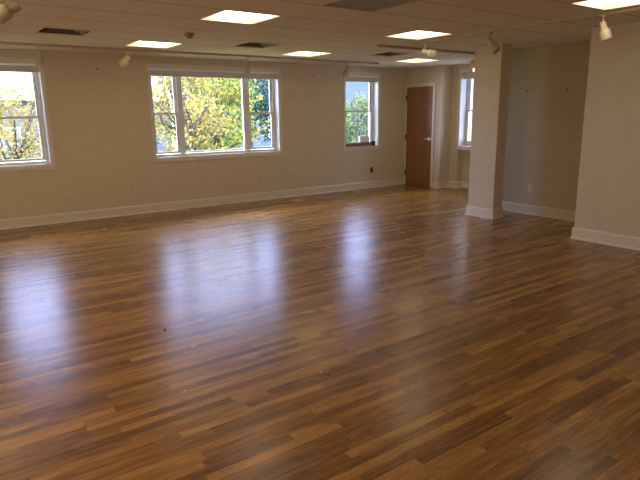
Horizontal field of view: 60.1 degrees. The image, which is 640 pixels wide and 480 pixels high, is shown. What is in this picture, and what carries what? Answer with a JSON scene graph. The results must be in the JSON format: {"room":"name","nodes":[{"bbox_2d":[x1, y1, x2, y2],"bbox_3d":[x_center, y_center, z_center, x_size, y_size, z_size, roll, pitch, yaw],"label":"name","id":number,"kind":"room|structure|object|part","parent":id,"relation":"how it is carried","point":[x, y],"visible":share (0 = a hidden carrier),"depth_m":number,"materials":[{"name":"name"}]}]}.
{"room":"empty studio room","nodes":[
{"label":"empty studio room","id":0,"kind":"room"},
{"bbox_2d":[0,49,406,218],"bbox_3d":[-2.458,-1.763,9.296,12.210,2.478,0.300,-10,16,-34],"label":"wall","id":1,"kind":"structure","parent":0,"point":[100,118],"depth_m":8.96,"materials":[{"name":"beige paint"}]},
{"bbox_2d":[0,57,55,171],"bbox_3d":[-4.400,-1.771,7.859,0.974,1.554,0.318,-10,16,-34],"label":"window","id":2,"kind":"structure","parent":1,"relation":"in","point":[7,64],"depth_m":7.99,"materials":[{"name":"white paint"}]},
{"bbox_2d":[0,65,38,72],"bbox_3d":[-4.351,-2.372,7.641,0.846,0.091,0.058,-10,16,-34],"label":"shade","id":3,"kind":"object","parent":2,"relation":"attached to","point":[3,68],"depth_m":7.72,"materials":[{"name":"grey fabric"}]},
{"bbox_3d":[-4.409,-1.450,7.952,0.776,0.639,0.030,-10,16,-34],"label":"sash","id":4,"kind":"part","parent":2,"relation":"part of","materials":[{"name":"clear glass"}]},
{"bbox_3d":[-4.436,-2.081,7.835,0.776,0.709,0.030,-10,16,-34],"label":"sash","id":5,"kind":"part","parent":2,"relation":"part of","materials":[{"name":"white plastic"}]},
{"bbox_2d":[170,184,176,190],"bbox_3d":[-2.467,-0.885,9.285,0.115,0.115,0.010,-10,16,-34],"label":"wall outlet","id":6,"kind":"object","parent":1,"relation":"attached to","point":[172,186],"visible":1,"depth_m":9.28,"materials":[{"name":"beige plastic"}]},
{"bbox_2d":[0,178,403,229],"bbox_3d":[-2.705,-0.535,9.174,11.327,0.145,0.030,-10,16,-34],"label":"baseboard","id":7,"kind":"structure","parent":1,"relation":"attached to","point":[11,223],"depth_m":9.39,"materials":[{"name":"white paint"}]},
{"bbox_2d":[146,63,282,162],"bbox_3d":[-1.802,-2.216,9.666,2.484,1.554,0.318,-10,16,-34],"label":"window","id":8,"kind":"structure","parent":1,"relation":"in","point":[176,71],"depth_m":9.56,"materials":[{"name":"white paint"}]},
{"bbox_3d":[-2.592,-2.412,9.115,0.433,0.679,0.030,-10,16,-34],"label":"sash","id":9,"kind":"part","parent":8,"relation":"part of","materials":[{"name":"clear glass"}]},
{"bbox_3d":[-2.566,-1.780,9.232,0.433,0.669,0.030,-10,16,-34],"label":"sash","id":10,"kind":"part","parent":8,"relation":"part of","materials":[{"name":"clear glass"}]},
{"bbox_3d":[-1.857,-2.221,9.668,1.185,1.316,0.050,-10,16,-34],"label":"sash","id":11,"kind":"part","parent":8,"relation":"part of","materials":[{"name":"clear glass"}]},
{"bbox_2d":[150,70,276,79],"bbox_3d":[-1.754,-2.817,9.447,2.356,0.091,0.058,-10,16,-34],"label":"shade","id":12,"kind":"object","parent":8,"relation":"attached to","point":[188,73],"depth_m":9.43,"materials":[{"name":"grey fabric"}]},
{"bbox_3d":[-1.117,-2.665,10.141,0.508,0.679,0.030,-10,16,-34],"label":"sash","id":13,"kind":"part","parent":8,"relation":"part of","materials":[{"name":"white plastic"}]},
{"bbox_3d":[-1.090,-2.033,10.258,0.508,0.669,0.030,-10,16,-34],"label":"sash","id":14,"kind":"part","parent":8,"relation":"part of","materials":[{"name":"clear glass"}]},
{"bbox_2d":[343,72,380,150],"bbox_3d":[0.782,-2.659,11.464,0.984,1.554,0.318,-10,16,-34],"label":"window","id":15,"kind":"structure","parent":1,"relation":"in","point":[374,79],"depth_m":11.54,"materials":[{"name":"white paint"}]},
{"bbox_3d":[0.773,-2.350,11.555,0.796,0.694,0.030,-10,16,-34],"label":"sash","id":16,"kind":"part","parent":15,"relation":"part of","materials":[{"name":"clear glass"}]},
{"bbox_2d":[346,141,374,146],"bbox_3d":[0.831,-1.997,11.487,0.770,0.093,0.067,-10,16,-34],"label":"wooden board","id":17,"kind":"object","parent":15,"relation":"on","point":[371,143],"visible":1,"depth_m":11.47,"materials":[{"name":"brown wood"}]},
{"bbox_3d":[0.754,-2.667,11.503,0.856,1.396,0.100,-10,16,-34],"label":"frame","id":18,"kind":"part","parent":15,"relation":"part of","materials":[{"name":"white plastic"}]},
{"bbox_2d":[346,77,376,81],"bbox_3d":[0.831,-3.261,11.246,0.856,0.091,0.058,-10,16,-34],"label":"shade","id":19,"kind":"object","parent":15,"relation":"attached to","point":[348,79],"depth_m":11.21,"materials":[{"name":"grey fabric"}]},
{"bbox_2d":[358,136,369,141],"bbox_3d":[0.923,-2.087,11.634,0.270,0.203,0.080,-10,16,-34],"label":"plastic tub","id":20,"kind":"object","parent":15,"relation":"on","point":[360,138],"visible":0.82,"depth_m":11.58,"materials":[{"name":"white plastic"}]},
{"bbox_3d":[0.746,-2.991,11.435,0.796,0.674,0.030,-10,16,-34],"label":"sash","id":21,"kind":"part","parent":15,"relation":"part of","materials":[{"name":"white plastic"}]},
{"bbox_2d":[0,184,639,479],"bbox_3d":[1.074,0.611,4.804,12.810,0.250,12.370,-10,16,-34],"label":"floor","id":22,"kind":"structure","parent":0,"point":[452,344],"depth_m":3.78,"materials":[{"name":"brown wood"}]},
{"bbox_2d":[0,0,639,68],"bbox_3d":[1.040,-2.005,4.209,12.810,0.160,12.370,-10,16,-34],"label":"ceiling","id":23,"kind":"structure","parent":0,"point":[303,25],"depth_m":5.97,"materials":[{"name":"tile"}]},
{"bbox_2d":[31,26,97,36],"bbox_3d":[-2.840,-2.378,6.131,0.583,0.144,0.583,-10,16,-34],"label":"ceiling vent","id":24,"kind":"object","parent":23,"relation":"in","point":[41,30],"visible":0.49,"depth_m":6.26,"materials":[{"name":"metal"}]},
{"bbox_2d":[125,41,182,47],"bbox_3d":[-2.204,-2.655,7.305,0.583,0.142,0.583,-10,16,-34],"label":"ceiling light","id":25,"kind":"object","parent":23,"relation":"attached to","point":[137,43],"visible":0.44,"depth_m":7.43,"materials":[{"name":"white paint"}]},
{"bbox_2d":[135,41,176,44],"bbox_3d":[-2.166,-2.626,7.339,0.475,0.050,0.567,-10,16,-34],"label":"diffuser","id":26,"kind":"object","parent":25,"relation":"attached to","point":[138,42],"depth_m":7.30,"materials":[{"name":"white plastic"}]},
{"bbox_2d":[184,32,193,38],"bbox_3d":[-1.501,-2.344,6.344,0.108,0.060,0.108,-10,16,-34],"label":"smoke detector","id":27,"kind":"object","parent":23,"relation":"attached to","point":[189,35],"visible":1,"depth_m":6.31,"materials":[{"name":"brown plastic"}]},
{"bbox_2d":[0,41,378,63],"bbox_3d":[-2.766,-2.642,7.657,9.500,0.030,0.039,-10,16,-34],"label":"track","id":28,"kind":"object","parent":23,"relation":"attached to","point":[1,42],"visible":1,"depth_m":8.05,"materials":[{"name":"beige metal"}]},
{"bbox_2d":[35,46,44,65],"bbox_3d":[-3.618,-2.368,7.124,0.117,0.248,0.136,-10,16,-34],"label":"track spotlight","id":29,"kind":"object","parent":28,"relation":"hanging from","point":[39,59],"visible":1,"depth_m":7.09,"materials":[{"name":"beige metal"}]},
{"bbox_2d":[118,50,130,67],"bbox_3d":[-2.740,-2.534,7.750,0.192,0.224,0.110,5,14,23],"label":"track spotlight","id":30,"kind":"object","parent":28,"relation":"hanging from","point":[123,61],"visible":1,"depth_m":7.72,"materials":[{"name":"beige metal"}]},
{"bbox_2d":[244,57,250,72],"bbox_3d":[-1.164,-2.788,8.829,0.112,0.248,0.129,-10,16,-34],"label":"track spotlight","id":31,"kind":"object","parent":28,"relation":"hanging from","point":[247,69],"visible":1,"depth_m":8.79,"materials":[{"name":"beige metal"}]},
{"bbox_2d":[342,62,349,76],"bbox_3d":[0.462,-3.068,9.962,0.130,0.247,0.135,-10,16,-34],"label":"track spotlight","id":32,"kind":"object","parent":28,"relation":"hanging from","point":[345,72],"visible":1,"depth_m":9.93,"materials":[{"name":"beige metal"}]},
{"bbox_2d":[199,10,278,23],"bbox_3d":[-0.783,-2.233,5.367,0.583,0.142,0.583,-10,16,-34],"label":"ceiling light","id":33,"kind":"object","parent":23,"relation":"attached to","point":[226,15],"visible":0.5,"depth_m":5.46,"materials":[{"name":"white paint"}]},
{"bbox_2d":[214,10,271,19],"bbox_3d":[-0.745,-2.204,5.401,0.475,0.050,0.567,-10,16,-34],"label":"diffuser","id":34,"kind":"object","parent":33,"relation":"attached to","point":[225,15],"depth_m":5.39,"materials":[{"name":"white plastic"}]},
{"bbox_2d":[228,41,286,48],"bbox_3d":[-0.857,-2.719,7.511,0.583,0.144,0.583,-10,16,-34],"label":"ceiling vent","id":35,"kind":"object","parent":23,"relation":"in","point":[261,45],"visible":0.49,"depth_m":7.65,"materials":[{"name":"metal"}]},
{"bbox_2d":[282,51,330,56],"bbox_3d":[-0.220,-2.995,8.685,0.583,0.142,0.583,-10,16,-34],"label":"ceiling light","id":36,"kind":"object","parent":23,"relation":"attached to","point":[300,53],"visible":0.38,"depth_m":8.85,"materials":[{"name":"white paint"}]},
{"bbox_2d":[294,51,323,54],"bbox_3d":[-0.182,-2.966,8.719,0.475,0.050,0.567,-10,16,-34],"label":"diffuser","id":37,"kind":"object","parent":36,"relation":"attached to","point":[301,52],"depth_m":8.74,"materials":[{"name":"white plastic"}]},
{"bbox_2d":[322,0,416,11],"bbox_3d":[0.424,-2.106,4.743,0.583,0.143,0.583,-10,16,-34],"label":"ceiling vent","id":38,"kind":"object","parent":23,"relation":"in","point":[364,5],"visible":0.93,"depth_m":4.83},
{"bbox_2d":[368,52,415,56],"bbox_3d":[1.127,-3.058,8.890,0.583,0.144,0.583,-10,16,-34],"label":"ceiling vent","id":39,"kind":"object","parent":23,"relation":"in","point":[384,54],"visible":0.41,"depth_m":9.04,"materials":[{"name":"metal"}]},
{"bbox_2d":[394,59,437,62],"bbox_3d":[1.763,-3.335,10.065,0.583,0.142,0.583,-10,16,-34],"label":"ceiling light","id":40,"kind":"object","parent":23,"relation":"attached to","point":[410,60],"visible":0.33,"depth_m":10.23,"materials":[{"name":"white paint"}]},
{"bbox_2d":[411,59,429,60],"bbox_3d":[1.801,-3.306,10.099,0.475,0.050,0.567,-10,16,-34],"label":"diffuser","id":41,"kind":"object","parent":40,"relation":"attached to","point":[411,59],"depth_m":10.09,"materials":[{"name":"white plastic"}]},
{"bbox_2d":[384,30,449,39],"bbox_3d":[1.201,-2.573,6.747,0.583,0.142,0.583,-10,16,-34],"label":"ceiling light","id":42,"kind":"object","parent":23,"relation":"attached to","point":[418,34],"visible":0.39,"depth_m":6.86,"materials":[{"name":"white paint"}]},
{"bbox_2d":[402,31,442,35],"bbox_3d":[1.239,-2.544,6.780,0.475,0.050,0.567,-10,16,-34],"label":"diffuser","id":43,"kind":"object","parent":42,"relation":"attached to","point":[415,33],"depth_m":6.77,"materials":[{"name":"white plastic"}]},
{"bbox_2d":[377,45,474,53],"bbox_3d":[1.725,-2.844,8.287,2.270,0.030,0.039,-10,16,-34],"label":"track","id":44,"kind":"object","parent":23,"relation":"attached to","point":[385,46],"visible":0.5,"depth_m":8.08,"materials":[{"name":"beige metal"}]},
{"bbox_2d":[470,54,474,71],"bbox_3d":[2.449,-2.812,8.777,0.110,0.272,0.180,-5,13,-17],"label":"track spotlight","id":45,"kind":"object","parent":44,"relation":"hanging from","point":[472,62],"visible":0.63,"depth_m":8.77,"materials":[{"name":"beige metal"}]},
{"bbox_2d":[413,6,639,44],"bbox_3d":[2.784,-2.177,5.293,0.040,0.030,5.321,-9,15,-34],"label":"track","id":46,"kind":"object","parent":23,"relation":"attached to","point":[637,7],"visible":1,"depth_m":5.91,"materials":[{"name":"beige metal"}]},
{"bbox_2d":[421,42,436,58],"bbox_3d":[1.436,-2.495,7.286,0.197,0.203,0.110,-2,13,-4],"label":"track spotlight","id":47,"kind":"object","parent":46,"relation":"hanging from","point":[430,53],"visible":1,"depth_m":7.26,"materials":[{"name":"beige metal"}]},
{"bbox_2d":[486,32,500,53],"bbox_3d":[2.018,-2.287,6.423,0.120,0.240,0.173,-10,16,-34],"label":"track spotlight","id":48,"kind":"object","parent":46,"relation":"hanging from","point":[494,47],"visible":1,"depth_m":6.40,"materials":[{"name":"beige metal"}]},
{"bbox_2d":[599,15,611,40],"bbox_3d":[2.772,-2.052,5.352,0.115,0.243,0.119,-10,16,-34],"label":"track spotlight","id":49,"kind":"object","parent":46,"relation":"hanging from","point":[605,33],"visible":1,"depth_m":5.33,"materials":[{"name":"beige metal"}]},
{"bbox_2d":[570,0,639,9],"bbox_3d":[2.622,-2.151,4.808,0.583,0.142,0.583,-10,16,-34],"label":"ceiling light","id":50,"kind":"object","parent":23,"relation":"attached to","point":[599,4],"visible":1,"depth_m":5.05,"materials":[{"name":"white paint"}]},
{"bbox_2d":[594,0,639,4],"bbox_3d":[2.659,-2.122,4.842,0.475,0.050,0.567,-10,16,-34],"label":"diffuser","id":51,"kind":"object","parent":50,"relation":"attached to","point":[596,2],"depth_m":4.98,"materials":[{"name":"white plastic"}]},
{"bbox_3d":[-1.306,-1.542,2.735,0.039,0.030,4.000,-10,16,-34],"label":"track","id":52,"kind":"object","parent":23,"relation":"attached to","visible":0},
{"bbox_2d":[0,0,20,23],"bbox_3d":[-2.420,-1.762,4.262,0.215,0.191,0.121,-10,16,-34],"label":"track spotlight","id":53,"kind":"object","parent":52,"relation":"hanging from","point":[6,11],"visible":1,"depth_m":4.24,"materials":[{"name":"beige metal"}]},
{"bbox_2d":[406,65,447,181],"bbox_3d":[2.237,-2.388,11.770,0.160,2.478,1.020,-10,16,-34],"label":"wall","id":54,"kind":"structure","parent":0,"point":[438,74],"depth_m":11.39,"materials":[{"name":"beige paint"}]},
{"bbox_2d":[404,82,435,187],"bbox_3d":[2.148,-2.235,11.842,0.205,2.150,0.854,-10,16,-34],"label":"door","id":55,"kind":"structure","parent":54,"relation":"attached to","point":[420,98],"depth_m":11.80,"materials":[{"name":"brown wood"}]},
{"bbox_2d":[431,180,468,188],"bbox_3d":[3.001,-1.129,11.452,1.374,0.145,0.385,7,15,30],"label":"baseboard","id":56,"kind":"structure","parent":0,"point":[435,184],"depth_m":11.62,"materials":[{"name":"white paint"}]},
{"bbox_2d":[444,64,473,180],"bbox_3d":[3.134,-2.289,11.285,0.723,2.478,2.870,-10,16,-34],"label":"wall","id":57,"kind":"structure","parent":0,"point":[457,162],"depth_m":11.46,"materials":[{"name":"beige paint"}]},
{"bbox_2d":[455,68,473,149],"bbox_3d":[3.199,-2.587,10.962,0.320,1.600,1.005,-10,16,-34],"label":"window","id":58,"kind":"structure","parent":57,"relation":"in","point":[463,75],"depth_m":11.27,"materials":[{"name":"white plastic"}]},
{"bbox_3d":[3.284,-2.603,11.031,0.100,1.400,0.841,-10,16,-34],"label":"frame","id":59,"kind":"part","parent":58,"relation":"part of","materials":[{"name":"white plastic"}]},
{"bbox_2d":[464,73,473,78],"bbox_3d":[3.157,-3.218,10.794,0.058,0.107,0.845,-10,16,-34],"label":"shade","id":60,"kind":"object","parent":58,"relation":"attached to","point":[466,75],"depth_m":11.01,"materials":[{"name":"grey fabric"}]},
{"bbox_3d":[3.267,-2.278,11.090,0.030,0.660,0.801,-10,16,-34],"label":"sash","id":61,"kind":"part","parent":58,"relation":"part of","materials":[{"name":"clear glass"}]},
{"bbox_3d":[3.288,-2.910,10.967,0.030,0.695,0.801,-10,16,-34],"label":"sash","id":62,"kind":"part","parent":58,"relation":"part of","materials":[{"name":"white plastic"}]},
{"bbox_2d":[468,43,511,208],"bbox_3d":[2.497,-1.577,8.192,0.215,2.478,0.468,-10,16,-34],"label":"wall column","id":63,"kind":"structure","parent":0,"point":[491,71],"depth_m":8.07,"materials":[{"name":"beige paint"}]},
{"bbox_2d":[464,205,503,218],"bbox_3d":[2.512,-0.440,8.451,0.275,0.145,0.528,-10,16,-34],"label":"baseboard","id":64,"kind":"structure","parent":63,"relation":"attached to","point":[487,213],"depth_m":8.31,"materials":[{"name":"white paint"}]},
{"bbox_2d":[502,40,590,210],"bbox_3d":[3.385,-1.587,8.182,0.140,2.478,2.315,-10,16,-34],"label":"wall","id":65,"kind":"structure","parent":0,"point":[544,132],"depth_m":8.12,"materials":[{"name":"beige paint"}]},
{"bbox_2d":[528,184,531,191],"bbox_3d":[3.220,-0.800,8.481,0.009,0.115,0.070,-10,16,-34],"label":"wall outlet","id":66,"kind":"object","parent":65,"relation":"attached to","point":[529,185],"visible":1,"depth_m":8.47,"materials":[{"name":"beige paint"}]},
{"bbox_2d":[574,21,639,237],"bbox_3d":[5.506,-0.755,4.404,1.198,2.478,6.445,-10,16,-34],"label":"wall","id":67,"kind":"structure","parent":0,"point":[608,191],"depth_m":6.33,"materials":[{"name":"beige paint"}]},
{"bbox_2d":[502,201,639,250],"bbox_3d":[4.781,0.195,5.530,1.088,0.145,8.750,-10,16,-34],"label":"baseboard","id":68,"kind":"structure","parent":67,"relation":"attached to","point":[612,239],"depth_m":6.82,"materials":[{"name":"white paint"}]},
{"label":"outside","id":69,"kind":"structure","parent":0,"visible":0},
{"bbox_3d":[-18.488,-8.011,59.965,180.000,0.200,100.430,-10,16,-34],"label":"ground","id":70,"kind":"structure","parent":69,"visible":0},
{"bbox_2d":[0,72,43,162],"bbox_3d":[-7.939,-1.284,14.791,3.101,6.453,3.549,3,13,16],"label":"tree","id":71,"kind":"object","parent":70,"relation":"on","point":[16,153],"visible":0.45,"depth_m":14.34,"materials":[{"name":"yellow plant"}]},
{"bbox_2d":[0,83,173,162],"bbox_3d":[-18.029,-5.440,32.178,17.300,7.100,8.700,-10,16,-34],"label":"building","id":72,"kind":"structure","parent":70,"relation":"on","point":[160,145],"depth_m":29.23,"materials":[{"name":"grey"}]},
{"bbox_3d":[-16.099,-4.968,28.635,1.040,1.540,0.020,-10,16,-34],"label":"pane","id":73,"kind":"part","parent":72,"relation":"part of","materials":[{"name":"clear glass"}]},
{"bbox_2d":[151,76,241,153],"bbox_3d":[-3.496,-1.610,14.933,2.920,6.914,2.497,-3,13,-8],"label":"tree","id":74,"kind":"object","parent":70,"relation":"on","point":[191,137],"visible":0.52,"depth_m":14.32,"materials":[{"name":"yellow plant"}]},
{"bbox_2d":[157,76,265,148],"bbox_3d":[-4.291,-4.071,21.774,4.519,8.698,3.973,-10,16,-34],"label":"tree","id":75,"kind":"object","parent":70,"relation":"on","point":[168,76],"visible":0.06,"depth_m":21.35,"materials":[{"name":"green plant"}]},
{"bbox_2d":[155,76,268,151],"bbox_3d":[-3.305,-2.776,17.820,3.310,7.901,3.891,5,14,22],"label":"tree","id":76,"kind":"object","parent":70,"relation":"on","point":[234,106],"visible":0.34,"depth_m":17.30,"materials":[{"name":"green plant"}]},
{"bbox_2d":[220,79,270,147],"bbox_3d":[-3.210,-4.917,25.940,3.814,8.473,4.004,3,13,16],"label":"tree","id":77,"kind":"object","parent":70,"relation":"on","point":[263,89],"visible":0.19,"depth_m":25.55,"materials":[{"name":"green plant"}]},
{"bbox_2d":[188,78,368,149],"bbox_3d":[3.349,-8.991,42.040,25.200,9.100,8.700,-10,16,-34],"label":"building","id":78,"kind":"structure","parent":70,"relation":"on","point":[363,87],"depth_m":35.83,"materials":[{"name":"blue"}]},
{"bbox_2d":[346,91,368,142],"bbox_3d":[1.423,-2.798,21.921,3.156,6.006,3.224,-10,16,-34],"label":"tree","id":79,"kind":"object","parent":70,"relation":"on","point":[352,132],"visible":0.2,"depth_m":20.80,"materials":[{"name":"green plant"}]}
]}

